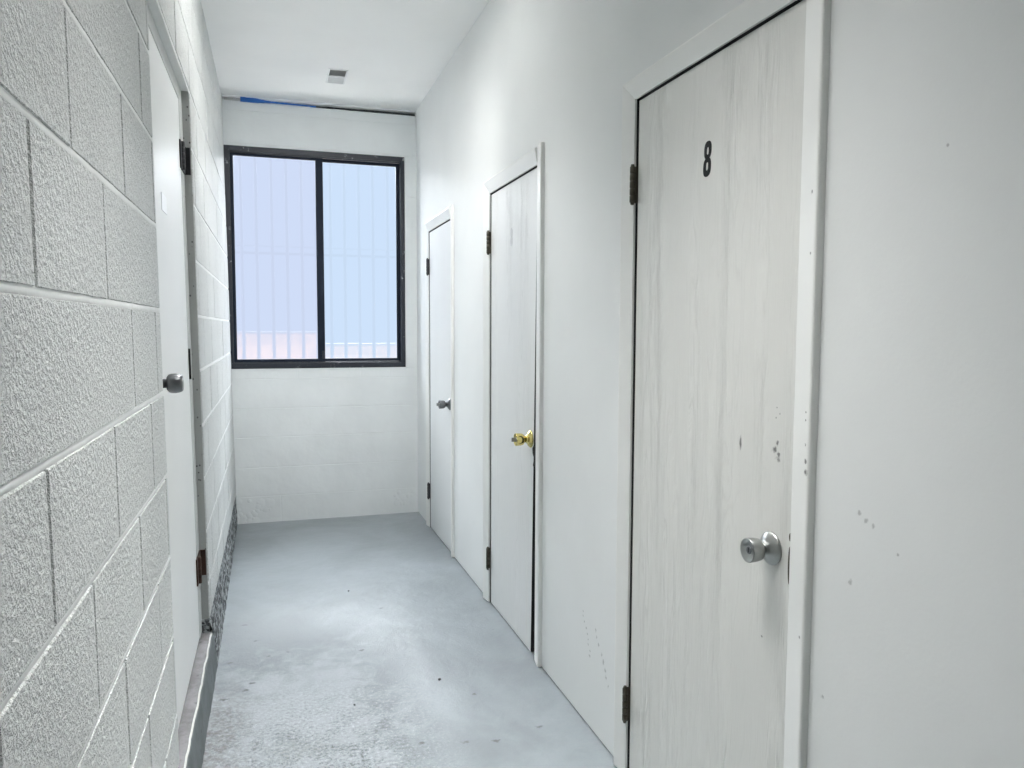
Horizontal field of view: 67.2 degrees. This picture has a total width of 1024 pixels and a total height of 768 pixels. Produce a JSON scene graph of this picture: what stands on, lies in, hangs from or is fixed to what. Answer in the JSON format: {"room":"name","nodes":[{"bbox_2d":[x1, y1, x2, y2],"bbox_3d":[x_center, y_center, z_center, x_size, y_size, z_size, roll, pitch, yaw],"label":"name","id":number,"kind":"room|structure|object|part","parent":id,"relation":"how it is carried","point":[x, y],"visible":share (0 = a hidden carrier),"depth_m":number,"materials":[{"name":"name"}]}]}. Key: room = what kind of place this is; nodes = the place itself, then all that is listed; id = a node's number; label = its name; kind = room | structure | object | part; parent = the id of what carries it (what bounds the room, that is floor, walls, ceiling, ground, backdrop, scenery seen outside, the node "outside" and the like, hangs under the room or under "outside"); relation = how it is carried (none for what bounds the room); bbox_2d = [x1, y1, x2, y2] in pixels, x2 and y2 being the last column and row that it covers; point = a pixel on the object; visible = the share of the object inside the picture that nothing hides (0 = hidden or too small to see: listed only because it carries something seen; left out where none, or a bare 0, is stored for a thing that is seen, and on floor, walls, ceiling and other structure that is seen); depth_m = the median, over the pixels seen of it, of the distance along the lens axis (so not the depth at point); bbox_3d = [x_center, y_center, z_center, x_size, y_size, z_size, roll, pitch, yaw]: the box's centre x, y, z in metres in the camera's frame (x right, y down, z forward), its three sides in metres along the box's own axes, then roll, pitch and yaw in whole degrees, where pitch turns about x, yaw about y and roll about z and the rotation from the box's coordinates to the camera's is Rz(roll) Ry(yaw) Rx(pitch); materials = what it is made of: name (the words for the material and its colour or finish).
{"room":"corridor","nodes":[
{"label":"corridor","id":0,"kind":"room"},
{"bbox_2d":[0,0,235,767],"bbox_3d":[-0.868,-0.290,1.564,0.232,2.651,7.336,-1,4,-17],"label":"wall","id":1,"kind":"structure","parent":0,"point":[88,678],"depth_m":1.17,"materials":[{"name":"paint"}]},
{"bbox_2d":[147,4,205,727],"bbox_3d":[-1.061,-0.025,2.371,0.175,2.004,1.023,-1,4,-17],"label":"door","id":2,"kind":"structure","parent":1,"relation":"in","point":[171,158],"depth_m":2.40,"materials":[{"name":"paint"}]},
{"bbox_3d":[-0.885,-0.002,2.003,0.055,0.052,0.052,-1,4,-17],"label":"knob","id":3,"kind":"part","parent":2,"relation":"part of","materials":[{"name":"silver metal"}]},
{"bbox_2d":[178,630,216,767],"bbox_3d":[-0.987,1.084,2.029,0.280,0.143,1.898,-1,4,-17],"label":"door sill","id":4,"kind":"structure","parent":1,"relation":"attached to","point":[192,730],"depth_m":2.43,"materials":[{"name":"metal"}]},
{"bbox_2d":[202,498,236,666],"bbox_3d":[-1.600,0.913,3.991,0.279,0.194,2.288,-1,4,-17],"label":"baseboard","id":5,"kind":"structure","parent":1,"relation":"attached to","point":[215,622],"depth_m":3.47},
{"bbox_2d":[221,95,417,523],"bbox_3d":[-1.315,-0.470,5.262,1.350,2.811,0.203,-1,4,-17],"label":"wall","id":6,"kind":"structure","parent":0,"point":[310,443],"depth_m":5.21,"materials":[{"name":"paint"}]},
{"bbox_2d":[224,98,239,100],"bbox_3d":[-1.779,-1.816,4.919,0.115,0.015,0.014,-1,4,-17],"label":"wire","id":7,"kind":"object","parent":6,"relation":"on","point":[232,99],"visible":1,"depth_m":4.91,"materials":[{"name":"grey"}]},
{"bbox_2d":[240,97,315,106],"bbox_3d":[-1.513,-1.826,4.995,0.470,0.031,0.012,-1,4,-17],"label":"strip","id":8,"kind":"object","parent":6,"relation":"on","point":[242,99],"visible":1,"depth_m":4.96,"materials":[{"name":"blue plastic"}]},
{"bbox_2d":[224,145,405,368],"bbox_3d":[-1.304,-0.826,5.181,1.157,1.433,0.094,-1,4,-17],"label":"window","id":9,"kind":"structure","parent":6,"relation":"in","point":[316,239],"depth_m":5.16,"materials":[{"name":"dark painted metal"},{"name":"frosted glass"}]},
{"bbox_3d":[-1.555,-0.822,5.087,0.517,1.317,0.004,-1,4,-17],"label":"pane","id":10,"kind":"part","parent":9,"relation":"part of","materials":[{"name":"clear glass"}]},
{"bbox_3d":[-1.543,-0.821,5.089,0.585,1.359,0.028,-1,4,-17],"label":"sash","id":11,"kind":"part","parent":9,"relation":"part of","materials":[{"name":"clear glass"}]},
{"bbox_3d":[-1.041,-0.834,5.279,0.500,1.317,0.004,-1,4,-17],"label":"pane","id":12,"kind":"part","parent":9,"relation":"part of","materials":[{"name":"clear glass"}]},
{"bbox_3d":[-1.041,-0.833,5.279,0.544,1.359,0.028,-1,4,-17],"label":"sash","id":13,"kind":"part","parent":9,"relation":"part of","materials":[{"name":"clear glass"}]},
{"bbox_2d":[222,94,415,113],"bbox_3d":[-1.254,-1.849,5.094,1.242,0.020,0.026,-1,4,-17],"label":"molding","id":14,"kind":"structure","parent":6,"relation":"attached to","point":[223,95],"depth_m":5.07,"materials":[{"name":"white"}]},
{"bbox_2d":[313,106,414,115],"bbox_3d":[-0.995,-1.832,5.168,0.692,0.018,0.020,-1,4,-17],"label":"cable","id":15,"kind":"object","parent":6,"relation":"on","point":[349,109],"visible":1,"depth_m":5.17,"materials":[{"name":"black plastic"}]},
{"bbox_2d":[201,0,488,110],"bbox_3d":[-0.303,-1.658,1.719,2.000,0.100,7.486,-1,4,-17],"label":"ceiling","id":16,"kind":"structure","parent":0,"point":[393,52],"depth_m":4.05,"materials":[{"name":"paint"}]},
{"bbox_2d":[326,68,348,83],"bbox_3d":[-1.034,-1.829,4.546,0.112,0.034,0.264,-1,4,-17],"label":"ceiling vent","id":17,"kind":"object","parent":16,"relation":"in","point":[336,76],"visible":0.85,"depth_m":4.54,"materials":[{"name":"white metal"}]},
{"bbox_2d":[202,512,616,767],"bbox_3d":[-0.314,1.225,1.928,2.000,0.120,7.486,-1,4,-17],"label":"floor","id":18,"kind":"structure","parent":0,"point":[298,649],"depth_m":2.96,"materials":[{"name":"paint"}]},
{"bbox_2d":[415,0,1023,767],"bbox_3d":[0.453,-0.246,2.059,0.160,2.801,7.486,-1,4,-17],"label":"wall","id":19,"kind":"structure","parent":0,"point":[917,645],"depth_m":1.32,"materials":[{"name":"paint"}]},
{"bbox_2d":[425,205,453,556],"bbox_3d":[-0.428,-0.026,4.673,0.176,1.978,0.767,-1,4,-17],"label":"door","id":20,"kind":"structure","parent":19,"relation":"in","point":[439,230],"depth_m":4.65,"materials":[{"name":"paint"}]},
{"bbox_3d":[-0.549,-0.050,5.000,0.016,1.970,0.067,-1,4,-17],"label":"casing","id":21,"kind":"part","parent":20,"relation":"part of","materials":[{"name":"paint"}]},
{"bbox_3d":[-0.391,0.117,4.406,0.054,0.050,0.050,-1,4,-17],"label":"knob","id":22,"kind":"part","parent":20,"relation":"part of","materials":[{"name":"silver metal"}]},
{"bbox_3d":[-0.340,-0.003,4.330,0.016,1.974,0.060,-1,4,-17],"label":"casing","id":23,"kind":"part","parent":20,"relation":"part of","materials":[{"name":"paint"}]},
{"bbox_2d":[483,142,544,666],"bbox_3d":[0.006,0.075,3.282,0.176,1.981,0.813,-1,4,-17],"label":"door","id":24,"kind":"structure","parent":19,"relation":"in","point":[514,197],"depth_m":3.23,"materials":[{"name":"paint"}]},
{"bbox_3d":[-0.121,0.049,3.627,0.016,1.973,0.077,-1,4,-17],"label":"casing","id":25,"kind":"part","parent":24,"relation":"part of","materials":[{"name":"paint"}]},
{"bbox_3d":[0.038,0.218,3.031,0.054,0.050,0.050,-1,4,-17],"label":"knob","id":26,"kind":"part","parent":24,"relation":"part of","materials":[{"name":"gold metal"}]},
{"bbox_3d":[0.100,0.099,2.921,0.016,1.977,0.066,-1,4,-17],"label":"casing","id":27,"kind":"part","parent":24,"relation":"part of","materials":[{"name":"paint"}]},
{"bbox_2d":[613,0,830,767],"bbox_3d":[0.464,0.177,1.849,0.155,1.988,0.836,-1,4,-17],"label":"door","id":28,"kind":"structure","parent":19,"relation":"in","point":[724,136],"depth_m":1.74,"materials":[{"name":"paint"}]},
{"bbox_3d":[0.322,0.150,2.207,0.016,1.980,0.065,-1,4,-17],"label":"casing","id":29,"kind":"part","parent":28,"relation":"part of","materials":[{"name":"paint"}]},
{"bbox_3d":[0.499,0.337,1.568,0.049,0.050,0.050,-1,4,-17],"label":"knob","id":30,"kind":"part","parent":28,"relation":"part of","materials":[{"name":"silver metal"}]},
{"bbox_3d":[0.552,0.203,1.470,0.016,1.984,0.060,-1,4,-17],"label":"casing","id":31,"kind":"part","parent":28,"relation":"part of","materials":[{"name":"paint"}]}
]}

